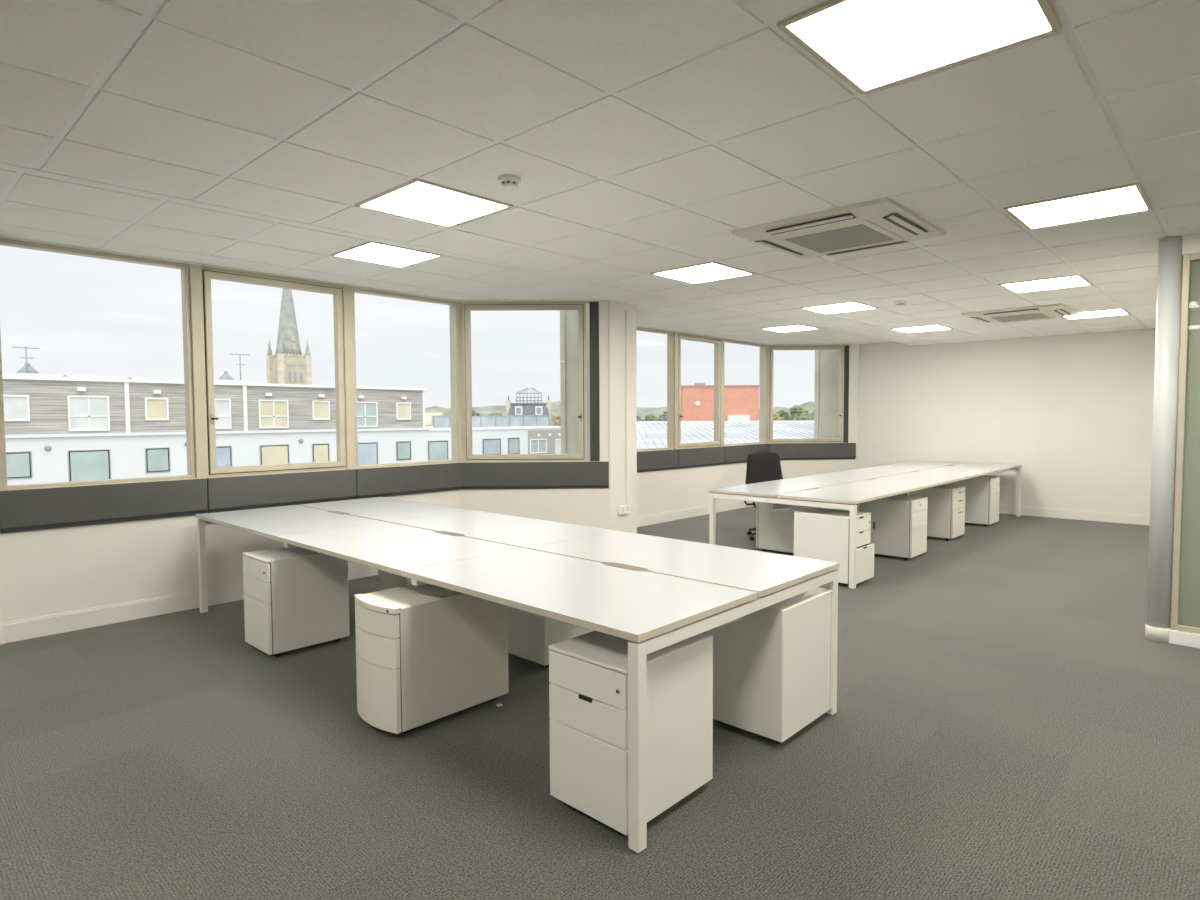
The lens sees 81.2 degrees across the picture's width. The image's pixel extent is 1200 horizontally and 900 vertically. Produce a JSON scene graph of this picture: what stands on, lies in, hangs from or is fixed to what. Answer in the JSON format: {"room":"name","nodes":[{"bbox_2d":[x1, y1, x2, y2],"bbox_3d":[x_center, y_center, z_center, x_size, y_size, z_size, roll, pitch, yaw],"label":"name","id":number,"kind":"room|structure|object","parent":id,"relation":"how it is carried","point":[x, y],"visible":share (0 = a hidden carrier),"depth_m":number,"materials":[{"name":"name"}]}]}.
{"room":"open-plan office","nodes":[
{"label":"open-plan office","id":0,"kind":"room"},
{"bbox_2d":[0,235,858,622],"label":"wall","id":1,"kind":"structure","parent":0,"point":[44,572],"depth_m":5.49,"materials":[{"name":"paint"}]},
{"bbox_2d":[0,238,195,489],"bbox_3d":[-3.539,-0.565,4.887,0.130,1.620,1.223,2,4,43],"label":"window","id":2,"kind":"structure","parent":1,"relation":"attached to","point":[185,288],"depth_m":5.07,"materials":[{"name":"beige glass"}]},
{"bbox_2d":[0,564,377,644],"bbox_3d":[-2.237,1.128,5.440,1.097,0.132,5.726,2,4,43],"label":"baseboard","id":3,"kind":"structure","parent":1,"relation":"attached to","point":[12,631],"depth_m":4.97,"materials":[{"name":"white paint"}]},
{"bbox_2d":[189,264,355,477],"bbox_3d":[-2.666,-0.613,5.792,0.165,1.620,1.294,2,4,43],"label":"window","id":4,"kind":"structure","parent":1,"relation":"attached to","point":[208,273],"depth_m":5.57,"materials":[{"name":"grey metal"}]},
{"bbox_2d":[352,287,463,467],"bbox_3d":[-1.815,-0.661,6.725,0.130,1.620,1.233,2,4,43],"label":"window","id":5,"kind":"structure","parent":1,"relation":"attached to","point":[454,361],"depth_m":7.05,"materials":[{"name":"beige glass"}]},
{"bbox_2d":[462,302,586,461],"bbox_3d":[-0.763,-0.685,7.112,1.252,1.620,0.145,0,3,0],"label":"window","id":6,"kind":"structure","parent":1,"relation":"attached to","point":[467,307],"depth_m":7.08,"materials":[{"name":"grey metal"}]},
{"bbox_2d":[560,303,589,460],"bbox_3d":[-0.074,1.377,7.684,0.680,7.400,0.340,2,4,43],"label":"pier","id":7,"kind":"object","parent":1,"relation":"attached to","point":[569,367],"depth_m":7.59,"materials":[{"name":"paint"}]},
{"bbox_2d":[589,302,598,460],"bbox_3d":[-0.057,-0.689,7.132,0.093,1.620,0.050,0,3,-2],"label":"trim strip","id":8,"kind":"object","parent":1,"relation":"attached to","point":[593,306],"visible":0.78,"depth_m":7.11,"materials":[{"name":"grey metal"}]},
{"bbox_2d":[636,327,677,450],"bbox_3d":[0.673,-0.799,9.376,0.135,1.620,1.082,2,4,43],"label":"window","id":9,"kind":"structure","parent":1,"relation":"attached to","point":[670,335],"depth_m":9.68,"materials":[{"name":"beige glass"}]},
{"bbox_2d":[637,500,755,526],"bbox_3d":[1.965,0.894,9.938,1.077,0.132,5.726,2,4,43],"label":"baseboard","id":10,"kind":"structure","parent":1,"relation":"attached to","point":[651,519],"depth_m":9.90,"materials":[{"name":"white paint"}]},
{"bbox_2d":[678,333,723,448],"bbox_3d":[1.440,-0.841,10.171,0.165,1.620,1.170,2,4,43],"label":"window","id":11,"kind":"structure","parent":1,"relation":"attached to","point":[681,336],"depth_m":10.46,"materials":[{"name":"grey"}]},
{"bbox_2d":[724,339,768,445],"bbox_3d":[2.294,-0.889,11.109,0.130,1.620,1.368,2,4,43],"label":"window","id":12,"kind":"structure","parent":1,"relation":"attached to","point":[763,347],"depth_m":11.51,"materials":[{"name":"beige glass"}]},
{"bbox_2d":[768,345,843,442],"bbox_3d":[3.398,-0.917,11.564,1.263,1.620,0.145,0,3,-2],"label":"window","id":13,"kind":"structure","parent":1,"relation":"attached to","point":[840,348],"depth_m":11.53,"materials":[{"name":"grey"}]},
{"bbox_2d":[814,350,837,438],"bbox_3d":[4.067,1.141,12.219,0.600,7.400,0.340,2,4,43],"label":"pier","id":14,"kind":"object","parent":1,"relation":"attached to","point":[826,361],"depth_m":12.06,"materials":[{"name":"paint"}]},
{"bbox_2d":[843,345,848,442],"bbox_3d":[4.076,-0.923,11.634,0.096,1.620,0.050,0,3,-2],"label":"trim strip","id":15,"kind":"object","parent":1,"relation":"attached to","point":[846,347],"visible":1,"depth_m":11.61,"materials":[{"name":"grey metal"}]},
{"bbox_2d":[0,505,1199,899],"bbox_3d":[1.974,1.366,4.001,9.460,0.250,15.040,2,4,43],"label":"floor","id":16,"kind":"structure","parent":0,"point":[1006,724],"depth_m":2.88,"materials":[{"name":"carpet"}]},
{"bbox_2d":[242,547,349,656],"bbox_3d":[-1.929,0.939,4.445,0.380,0.600,0.514,2,4,43],"label":"drawer pedestal","id":17,"kind":"object","parent":16,"relation":"on","point":[295,597],"visible":1,"depth_m":4.29,"materials":[{"name":"grey metal"}]},
{"bbox_2d":[379,570,410,590],"bbox_3d":[-1.315,0.889,5.238,0.380,0.620,0.524,2,4,43],"label":"drawer pedestal","id":18,"kind":"object","parent":16,"relation":"on","point":[388,580],"visible":0.02,"depth_m":5.06,"materials":[{"name":"grey metal"}]},
{"bbox_2d":[355,584,508,733],"bbox_3d":[-0.828,0.982,3.439,0.365,0.599,0.670,2,4,43],"label":"drawer pedestal","id":19,"kind":"object","parent":16,"relation":"on","point":[426,653],"visible":0.99,"depth_m":3.25,"materials":[{"name":"silver metal"}]},
{"bbox_2d":[196,497,839,853],"bbox_3d":[-0.915,0.875,4.277,4.254,0.735,1.500,2,4,43],"label":"desk","id":20,"kind":"object","parent":16,"relation":"on","point":[655,593],"visible":0.96,"depth_m":3.33,"materials":[{"name":"beige laminate"}]},
{"bbox_2d":[717,616,745,627],"bbox_3d":[0.118,0.668,3.297,1.178,0.057,0.460,2,4,43],"label":"cable tray","id":21,"kind":"object","parent":20,"relation":"on","point":[743,616],"depth_m":2.89,"materials":[{"name":"white metal"}]},
{"bbox_2d":[508,606,594,666],"bbox_3d":[-0.271,0.930,4.262,0.380,0.620,0.524,2,4,43],"label":"drawer pedestal","id":22,"kind":"object","parent":16,"relation":"on","point":[530,635],"visible":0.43,"depth_m":4.04,"materials":[{"name":"grey metal"}]},
{"bbox_2d":[548,631,712,834],"bbox_3d":[0.121,1.015,2.641,0.380,0.600,0.519,2,4,43],"label":"drawer pedestal","id":23,"kind":"object","parent":16,"relation":"on","point":[588,672],"visible":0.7,"depth_m":2.49,"materials":[{"name":"grey metal"}]},
{"bbox_2d":[744,451,782,540],"bbox_3d":[2.032,0.531,8.212,0.662,1.018,0.641,-1,3,-13],"label":"office chair","id":24,"kind":"object","parent":16,"relation":"on","point":[762,466],"visible":0.34,"depth_m":8.44,"materials":[{"name":"black fabric"}]},
{"bbox_2d":[705,587,832,742],"bbox_3d":[0.805,0.974,3.313,0.400,0.610,0.499,2,4,43],"label":"drawer pedestal","id":25,"kind":"object","parent":16,"relation":"on","point":[772,665],"visible":0.86,"depth_m":3.12,"materials":[{"name":"grey metal"}]},
{"bbox_2d":[756,497,817,552],"bbox_3d":[1.982,0.781,7.433,0.509,0.595,0.420,2,4,43],"label":"drawer pedestal","id":26,"kind":"object","parent":16,"relation":"on","point":[774,527],"visible":0.62,"depth_m":7.30,"materials":[{"name":"grey metal"}]},
{"bbox_2d":[794,508,874,585],"bbox_3d":[2.050,0.843,6.118,0.568,0.595,0.400,2,4,43],"label":"drawer pedestal","id":27,"kind":"object","parent":16,"relation":"on","point":[819,533],"visible":0.71,"depth_m":5.98,"materials":[{"name":"grey metal"}]},
{"bbox_2d":[709,461,1021,588],"bbox_3d":[3.492,0.661,8.310,1.440,0.735,5.612,2,4,43],"label":"desk","id":28,"kind":"object","parent":16,"relation":"on","point":[854,487],"visible":0.82,"depth_m":6.92,"materials":[{"name":"beige laminate"}]},
{"bbox_2d":[773,500,809,510],"bbox_3d":[2.053,0.494,6.764,0.460,0.057,1.163,2,4,43],"label":"cable tray","id":29,"kind":"object","parent":28,"relation":"on","point":[775,506],"depth_m":6.43,"materials":[{"name":"white metal"}]},
{"bbox_2d":[859,495,927,559],"bbox_3d":[3.008,0.784,7.206,0.559,0.600,0.440,2,4,43],"label":"drawer pedestal","id":30,"kind":"object","parent":16,"relation":"on","point":[900,530],"visible":0.84,"depth_m":7.00,"materials":[{"name":"grey metal"}]},
{"bbox_2d":[909,485,964,540],"bbox_3d":[3.974,0.726,8.266,0.548,0.605,0.450,2,4,43],"label":"drawer pedestal","id":31,"kind":"object","parent":16,"relation":"on","point":[945,508],"visible":0.72,"depth_m":8.05,"materials":[{"name":"grey metal"}]},
{"bbox_2d":[947,475,999,526],"bbox_3d":[4.931,0.659,9.271,0.559,0.635,0.420,2,4,43],"label":"drawer pedestal","id":32,"kind":"object","parent":16,"relation":"on","point":[982,494],"visible":0.62,"depth_m":9.05,"materials":[{"name":"grey metal"}]},
{"bbox_2d":[1145,236,1182,642],"bbox_3d":[3.558,-0.052,4.411,0.134,2.529,0.134,2,4,43],"label":"round column","id":33,"kind":"structure","parent":16,"relation":"on","point":[1170,257],"depth_m":4.37,"materials":[{"name":"white"}]},
{"bbox_2d":[1169,233,1199,648],"bbox_3d":[4.903,0.002,3.139,3.595,2.529,0.080,2,4,43],"label":"glass partition","id":34,"kind":"object","parent":16,"relation":"on","point":[1184,630],"depth_m":4.32,"materials":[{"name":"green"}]},
{"bbox_2d":[0,0,1199,344],"bbox_3d":[2.587,-1.264,3.262,7.082,0.012,14.374,2,4,43],"label":"ceiling","id":35,"kind":"structure","parent":0,"point":[470,78],"depth_m":2.70,"materials":[{"name":"tile"}]},
{"bbox_2d":[0,165,892,343],"bbox_3d":[-0.774,-1.480,6.402,2.025,0.012,14.374,2,4,43],"label":"ceiling strip","id":36,"kind":"object","parent":35,"relation":"attached to","point":[30,189],"visible":0.71,"depth_m":4.94,"materials":[{"name":"paint"}]},
{"bbox_2d":[0,168,887,343],"bbox_3d":[-0.753,-1.506,6.408,2.045,0.056,14.440,2,4,43],"label":"grid","id":37,"kind":"object","parent":36,"relation":"attached to","point":[20,172],"visible":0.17,"depth_m":4.54,"materials":[{"name":"white metal"}]},
{"bbox_2d":[330,241,443,267],"bbox_3d":[-1.538,-1.411,5.064,0.576,0.016,0.576,2,4,43],"label":"ceiling light","id":38,"kind":"object","parent":37,"relation":"attached to","point":[371,251],"visible":0.96,"depth_m":5.04,"materials":[{"name":"beige plastic"}]},
{"bbox_2d":[760,324,819,332],"bbox_3d":[2.562,-1.639,9.438,0.576,0.016,0.576,2,4,43],"label":"ceiling light","id":39,"kind":"object","parent":37,"relation":"attached to","point":[791,328],"visible":0.8,"depth_m":9.42,"materials":[{"name":"beige plastic"}]},
{"bbox_2d":[766,325,814,331],"bbox_3d":[2.562,-1.638,9.438,0.536,0.006,0.536,2,4,43],"label":"diffuser","id":40,"kind":"object","parent":39,"relation":"attached to","point":[791,328],"depth_m":9.42,"materials":[{"name":"white plastic"}]},
{"bbox_2d":[498,174,520,190],"bbox_3d":[-0.415,-1.218,3.198,0.104,0.045,0.104,2,4,43],"label":"smoke detector","id":41,"kind":"object","parent":35,"relation":"attached to","point":[508,182],"visible":1,"depth_m":3.17,"materials":[{"name":"white plastic"}]},
{"bbox_2d":[0,0,1199,345],"bbox_3d":[2.594,-1.330,3.279,7.125,0.144,14.440,2,4,43],"label":"grid","id":42,"kind":"object","parent":35,"relation":"attached to","point":[154,8],"visible":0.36,"depth_m":2.59,"materials":[{"name":"white metal"}]},
{"bbox_2d":[355,178,513,227],"bbox_3d":[-0.853,-1.261,3.606,0.576,0.016,0.576,2,4,43],"label":"ceiling light","id":43,"kind":"object","parent":42,"relation":"attached to","point":[417,199],"visible":0.99,"depth_m":3.58,"materials":[{"name":"beige plastic"}]},
{"bbox_2d":[650,261,755,283],"bbox_3d":[0.787,-1.353,5.356,0.576,0.016,0.576,2,4,43],"label":"ceiling light","id":44,"kind":"object","parent":42,"relation":"attached to","point":[708,271],"visible":0.92,"depth_m":5.34,"materials":[{"name":"beige plastic"}]},
{"bbox_2d":[800,301,878,313],"bbox_3d":[2.428,-1.444,7.106,0.576,0.016,0.576,2,4,43],"label":"ceiling light","id":45,"kind":"object","parent":42,"relation":"attached to","point":[853,305],"visible":0.9,"depth_m":7.07,"materials":[{"name":"beige plastic"}]},
{"bbox_2d":[776,0,1061,94],"bbox_3d":[0.899,-1.192,1.967,0.576,0.016,0.576,2,4,43],"label":"ceiling light","id":46,"kind":"object","parent":42,"relation":"attached to","point":[871,45],"visible":1,"depth_m":1.99,"materials":[{"name":"beige plastic"}]},
{"bbox_2d":[891,324,952,332],"bbox_3d":[4.068,-1.535,8.855,0.576,0.016,0.576,2,4,43],"label":"ceiling light","id":47,"kind":"object","parent":42,"relation":"attached to","point":[937,327],"visible":0.91,"depth_m":8.82,"materials":[{"name":"beige plastic"}]},
{"bbox_2d":[998,274,1092,293],"bbox_3d":[3.741,-1.392,5.877,0.576,0.016,0.576,2,4,43],"label":"ceiling light","id":48,"kind":"object","parent":42,"relation":"attached to","point":[1079,280],"visible":0.91,"depth_m":5.87,"materials":[{"name":"beige plastic"}]},
{"bbox_2d":[1003,182,1152,229],"bbox_3d":[2.539,-1.284,3.717,0.576,0.016,0.576,2,4,43],"label":"ceiling light","id":49,"kind":"object","parent":42,"relation":"attached to","point":[1129,198],"visible":0.9,"depth_m":3.69,"materials":[{"name":"beige plastic"}]},
{"bbox_2d":[1061,308,1129,319],"bbox_3d":[5.382,-1.483,7.626,0.576,0.016,0.576,2,4,43],"label":"ceiling light","id":50,"kind":"object","parent":42,"relation":"attached to","point":[1121,311],"visible":0.73,"depth_m":7.59,"materials":[{"name":"beige plastic"}]},
{"bbox_2d":[732,197,945,258],"bbox_3d":[1.421,-1.274,4.155,0.910,0.054,0.910,2,4,43],"label":"air conditioner","id":51,"kind":"object","parent":35,"relation":"attached to","point":[878,223],"visible":1,"depth_m":4.00,"materials":[{"name":"beige plastic"}]},
{"bbox_2d":[784,224,893,252],"bbox_3d":[1.421,-1.256,4.156,0.470,0.018,0.470,2,4,43],"label":"grille","id":52,"kind":"object","parent":51,"relation":"attached to","point":[857,235],"depth_m":4.13,"materials":[{"name":"white plastic"}]},
{"bbox_2d":[895,301,906,306],"bbox_3d":[2.886,-1.401,6.719,0.104,0.045,0.104,2,4,43],"label":"smoke detector","id":53,"kind":"object","parent":35,"relation":"attached to","point":[899,303],"visible":1,"depth_m":6.69,"materials":[{"name":"white plastic"}]},
{"bbox_2d":[961,303,1078,322],"bbox_3d":[4.508,-1.449,7.514,0.910,0.054,0.910,2,4,43],"label":"air conditioner","id":54,"kind":"object","parent":35,"relation":"attached to","point":[1050,311],"visible":1,"depth_m":7.34,"materials":[{"name":"beige plastic"}]},
{"bbox_2d":[990,313,1049,321],"bbox_3d":[4.508,-1.431,7.515,0.470,0.018,0.470,2,4,43],"label":"grille","id":55,"kind":"object","parent":54,"relation":"attached to","point":[1028,316],"depth_m":7.51,"materials":[{"name":"white plastic"}]},
{"bbox_2d":[599,301,607,460],"bbox_3d":[0.037,-0.689,7.138,0.088,1.639,0.092,0,3,-2],"label":"wall reveal","id":56,"kind":"structure","parent":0,"point":[603,305],"depth_m":7.09,"materials":[{"name":"paint"}]},
{"bbox_2d":[599,300,636,533],"bbox_3d":[0.152,-0.335,7.345,0.255,2.850,0.425,2,4,43],"label":"wall pillar","id":57,"kind":"structure","parent":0,"point":[627,522],"depth_m":7.22,"materials":[{"name":"paint"}]},
{"bbox_2d":[618,505,629,513],"bbox_3d":[0.252,0.619,7.278,0.036,0.086,0.146,2,4,43],"label":"wall socket","id":58,"kind":"object","parent":57,"relation":"attached to","point":[623,509],"visible":1,"depth_m":7.26,"materials":[{"name":"white plastic"}]},
{"bbox_2d":[625,311,629,504],"bbox_3d":[0.288,-0.432,7.285,0.020,2.009,0.050,2,4,43],"label":"cable trunking","id":59,"kind":"object","parent":57,"relation":"attached to","point":[627,313],"visible":1,"depth_m":7.27,"materials":[{"name":"paint"}]},
{"bbox_2d":[848,345,858,443],"bbox_3d":[4.204,-0.924,11.643,0.163,1.639,0.092,0,3,-2],"label":"wall","id":60,"kind":"structure","parent":0,"point":[853,406],"depth_m":11.60,"materials":[{"name":"paint"}]},
{"bbox_2d":[858,328,1155,514],"bbox_3d":[7.309,-0.347,8.951,8.330,3.050,0.200,2,4,43],"label":"wall","id":61,"kind":"structure","parent":0,"point":[1075,411],"depth_m":9.94,"materials":[{"name":"paint"}]},
{"bbox_2d":[999,504,1149,524],"bbox_3d":[5.917,0.863,10.171,4.408,0.132,0.016,2,4,43],"label":"baseboard","id":62,"kind":"structure","parent":61,"relation":"attached to","point":[1138,519],"depth_m":9.57,"materials":[{"name":"white paint"}]},
{"label":"outside","id":63,"kind":"structure","parent":0,"visible":0},
{"bbox_3d":[-83.135,3.677,225.438,413.000,1.000,450.000,2,4,43],"label":"ground","id":64,"kind":"structure","parent":63,"visible":0},
{"bbox_2d":[2,372,560,484],"bbox_3d":[-25.785,3.508,45.676,12.220,15.800,54.300,2,4,43],"label":"apartment building","id":65,"kind":"structure","parent":64,"relation":"on","point":[68,427],"depth_m":39.54,"materials":[{"name":"white"}]},
{"bbox_2d":[12,346,38,372],"bbox_3d":[-29.985,-4.676,36.609,0.500,1.450,1.100,2,4,43],"label":"tv antenna","id":66,"kind":"object","parent":65,"relation":"on","point":[26,348],"visible":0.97,"depth_m":36.58,"materials":[{"name":"grey metal"}]},
{"bbox_2d":[16,362,38,372],"bbox_3d":[-30.339,-4.303,37.125,0.877,0.700,0.877,0,3,-2],"label":"cowl","id":67,"kind":"object","parent":65,"relation":"on","point":[23,369],"visible":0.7,"depth_m":36.97,"materials":[{"name":"grey metal"}]},
{"bbox_2d":[16,366,38,372],"bbox_3d":[-30.338,-4.203,37.129,0.877,0.500,0.877,0,3,-2],"label":"hood","id":68,"kind":"object","parent":67,"relation":"attached to","point":[30,369],"depth_m":36.93,"materials":[{"name":"grey metal"}]},
{"bbox_2d":[2,372,61,376],"bbox_3d":[-34.252,-3.716,34.651,6.500,0.240,11.200,2,4,43],"label":"coping","id":69,"kind":"object","parent":65,"relation":"on","point":[3,373],"depth_m":35.60,"materials":[{"name":"grey"}]},
{"bbox_2d":[76,387,85,390],"bbox_3d":[-26.535,-3.108,35.809,0.220,0.200,0.350,2,4,43],"label":"wall vent","id":70,"kind":"object","parent":65,"relation":"attached to","point":[77,388],"depth_m":35.74,"materials":[{"name":"white"}]},
{"bbox_2d":[62,374,126,378],"bbox_3d":[-29.365,-3.987,39.863,6.500,0.240,2.700,2,4,43],"label":"coping","id":71,"kind":"object","parent":65,"relation":"on","point":[67,375],"depth_m":37.56,"materials":[{"name":"grey"}]},
{"bbox_2d":[153,390,160,393],"bbox_3d":[-24.224,-3.177,38.276,0.220,0.200,0.350,2,4,43],"label":"wall vent","id":72,"kind":"object","parent":65,"relation":"attached to","point":[154,391],"depth_m":38.18,"materials":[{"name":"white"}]},
{"bbox_2d":[127,376,260,382],"bbox_3d":[-25.948,-4.177,43.508,6.500,0.240,6.900,2,4,43],"label":"coping","id":73,"kind":"object","parent":65,"relation":"on","point":[138,378],"depth_m":40.45,"materials":[{"name":"grey metal"}]},
{"bbox_2d":[219,370,233,379],"bbox_3d":[-23.641,-4.676,44.269,0.877,0.700,0.877,0,3,-2],"label":"cowl","id":74,"kind":"object","parent":65,"relation":"on","point":[225,376],"visible":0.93,"depth_m":44.09,"materials":[{"name":"grey metal"}]},
{"bbox_2d":[219,374,233,379],"bbox_3d":[-23.641,-4.576,44.274,0.877,0.500,0.877,0,3,-2],"label":"hood","id":75,"kind":"object","parent":74,"relation":"attached to","point":[225,376],"depth_m":44.05,"materials":[{"name":"grey metal"}]},
{"bbox_2d":[231,353,249,379],"bbox_3d":[-22.762,-5.227,44.307,0.500,1.750,1.100,2,4,43],"label":"tv antenna","id":76,"kind":"object","parent":65,"relation":"on","point":[239,354],"visible":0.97,"depth_m":44.28,"materials":[{"name":"grey metal"}]},
{"bbox_2d":[432,415,549,427],"bbox_3d":[-8.752,-2.371,58.702,0.160,1.020,12.220,2,4,43],"label":"roof balustrade","id":77,"kind":"object","parent":65,"relation":"on","point":[543,420],"visible":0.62,"depth_m":59.02,"materials":[{"name":"clear glass"}]},
{"bbox_2d":[266,288,311,384],"bbox_3d":[-66.815,-17.476,150.465,7.200,48.200,7.200,2,4,43],"label":"church","id":78,"kind":"structure","parent":64,"relation":"on","point":[288,365],"depth_m":148.55,"materials":[{"name":"stone"}]},
{"bbox_2d":[425,413,445,425],"bbox_3d":[-24.425,1.613,102.887,3.100,14.150,7.100,0,3,0],"label":"house","id":79,"kind":"structure","parent":64,"relation":"on","point":[428,416],"depth_m":101.33,"materials":[{"name":"brown"}]},
{"bbox_2d":[506,388,551,425],"bbox_3d":[-10.634,-0.522,107.325,6.643,17.857,6.716,0,3,0],"label":"mansion","id":80,"kind":"structure","parent":64,"relation":"on","point":[512,409],"depth_m":104.16,"materials":[{"name":"beige brick"}]},
{"bbox_2d":[425,401,813,420],"bbox_3d":[0.571,-10.471,294.471,474.130,21.885,442.158,2,4,43],"label":"woodland","id":81,"kind":"object","parent":64,"relation":"on","point":[555,406],"visible":0.06,"depth_m":280.53,"materials":[{"name":"green plant"}]},
{"bbox_2d":[681,383,758,420],"bbox_3d":[17.463,-1.271,108.088,11.200,19.000,14.700,0,3,0],"label":"brick building","id":82,"kind":"structure","parent":64,"relation":"on","point":[741,402],"depth_m":101.06,"materials":[{"name":"brown brick"}]},
{"bbox_2d":[637,420,813,448],"bbox_3d":[21.348,4.121,57.638,38.525,12.970,24.404,0,3,0],"label":"shed","id":83,"kind":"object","parent":64,"relation":"on","point":[650,434],"visible":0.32,"depth_m":58.02,"materials":[{"name":"grey"}]},
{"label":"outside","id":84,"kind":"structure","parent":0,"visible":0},
{"bbox_2d":[472,410,479,415],"bbox_3d":[-26.636,-3.980,151.057,5.041,9.165,4.951,2,4,43],"label":"tree","id":85,"kind":"object","parent":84,"point":[474,413],"visible":0.06,"depth_m":148.91,"materials":[{"name":"green plant"}]},
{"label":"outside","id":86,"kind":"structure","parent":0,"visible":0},
{"bbox_2d":[488,412,502,415],"bbox_3d":[-21.581,-2.064,139.911,5.119,10.919,5.409,2,4,43],"label":"tree","id":87,"kind":"object","parent":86,"point":[496,413],"visible":0.06,"depth_m":139.42,"materials":[{"name":"green plant"}]},
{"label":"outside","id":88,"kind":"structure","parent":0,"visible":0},
{"bbox_2d":[552,413,560,425],"bbox_3d":[-7.609,-2.881,134.910,6.132,8.927,6.250,2,4,43],"label":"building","id":89,"kind":"structure","parent":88,"point":[556,419],"depth_m":132.48,"materials":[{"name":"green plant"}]},
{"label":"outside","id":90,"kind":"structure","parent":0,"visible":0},
{"bbox_2d":[644,414,658,420],"bbox_3d":[13.094,-3.926,160.901,5.517,8.916,5.580,2,4,43],"label":"tree","id":91,"kind":"object","parent":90,"point":[650,417],"visible":0.16,"depth_m":159.80,"materials":[{"name":"green plant"}]},
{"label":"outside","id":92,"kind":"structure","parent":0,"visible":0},
{"bbox_2d":[658,411,666,420],"bbox_3d":[15.114,-4.368,149.909,5.727,8.645,5.779,2,4,43],"label":"tree","id":93,"kind":"object","parent":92,"point":[663,417],"visible":0.22,"depth_m":148.26,"materials":[{"name":"green plant"}]},
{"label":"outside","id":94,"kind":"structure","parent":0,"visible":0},
{"bbox_2d":[773,412,783,420],"bbox_3d":[40.212,-5.541,164.871,5.778,9.743,5.499,2,4,43],"label":"tree","id":95,"kind":"object","parent":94,"point":[776,416],"visible":0.16,"depth_m":162.74,"materials":[{"name":"green plant"}]},
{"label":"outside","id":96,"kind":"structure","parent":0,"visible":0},
{"bbox_2d":[777,410,790,420],"bbox_3d":[46.885,-5.589,175.753,5.570,9.054,5.346,2,4,43],"label":"tree","id":97,"kind":"object","parent":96,"point":[784,414],"visible":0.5,"depth_m":174.76,"materials":[{"name":"green plant"}]},
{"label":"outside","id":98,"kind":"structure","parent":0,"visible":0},
{"bbox_2d":[789,405,811,420],"bbox_3d":[47.173,-5.643,164.960,5.502,10.041,5.269,2,4,43],"label":"tree","id":99,"kind":"object","parent":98,"point":[797,413],"visible":0.54,"depth_m":163.59,"materials":[{"name":"green plant"}]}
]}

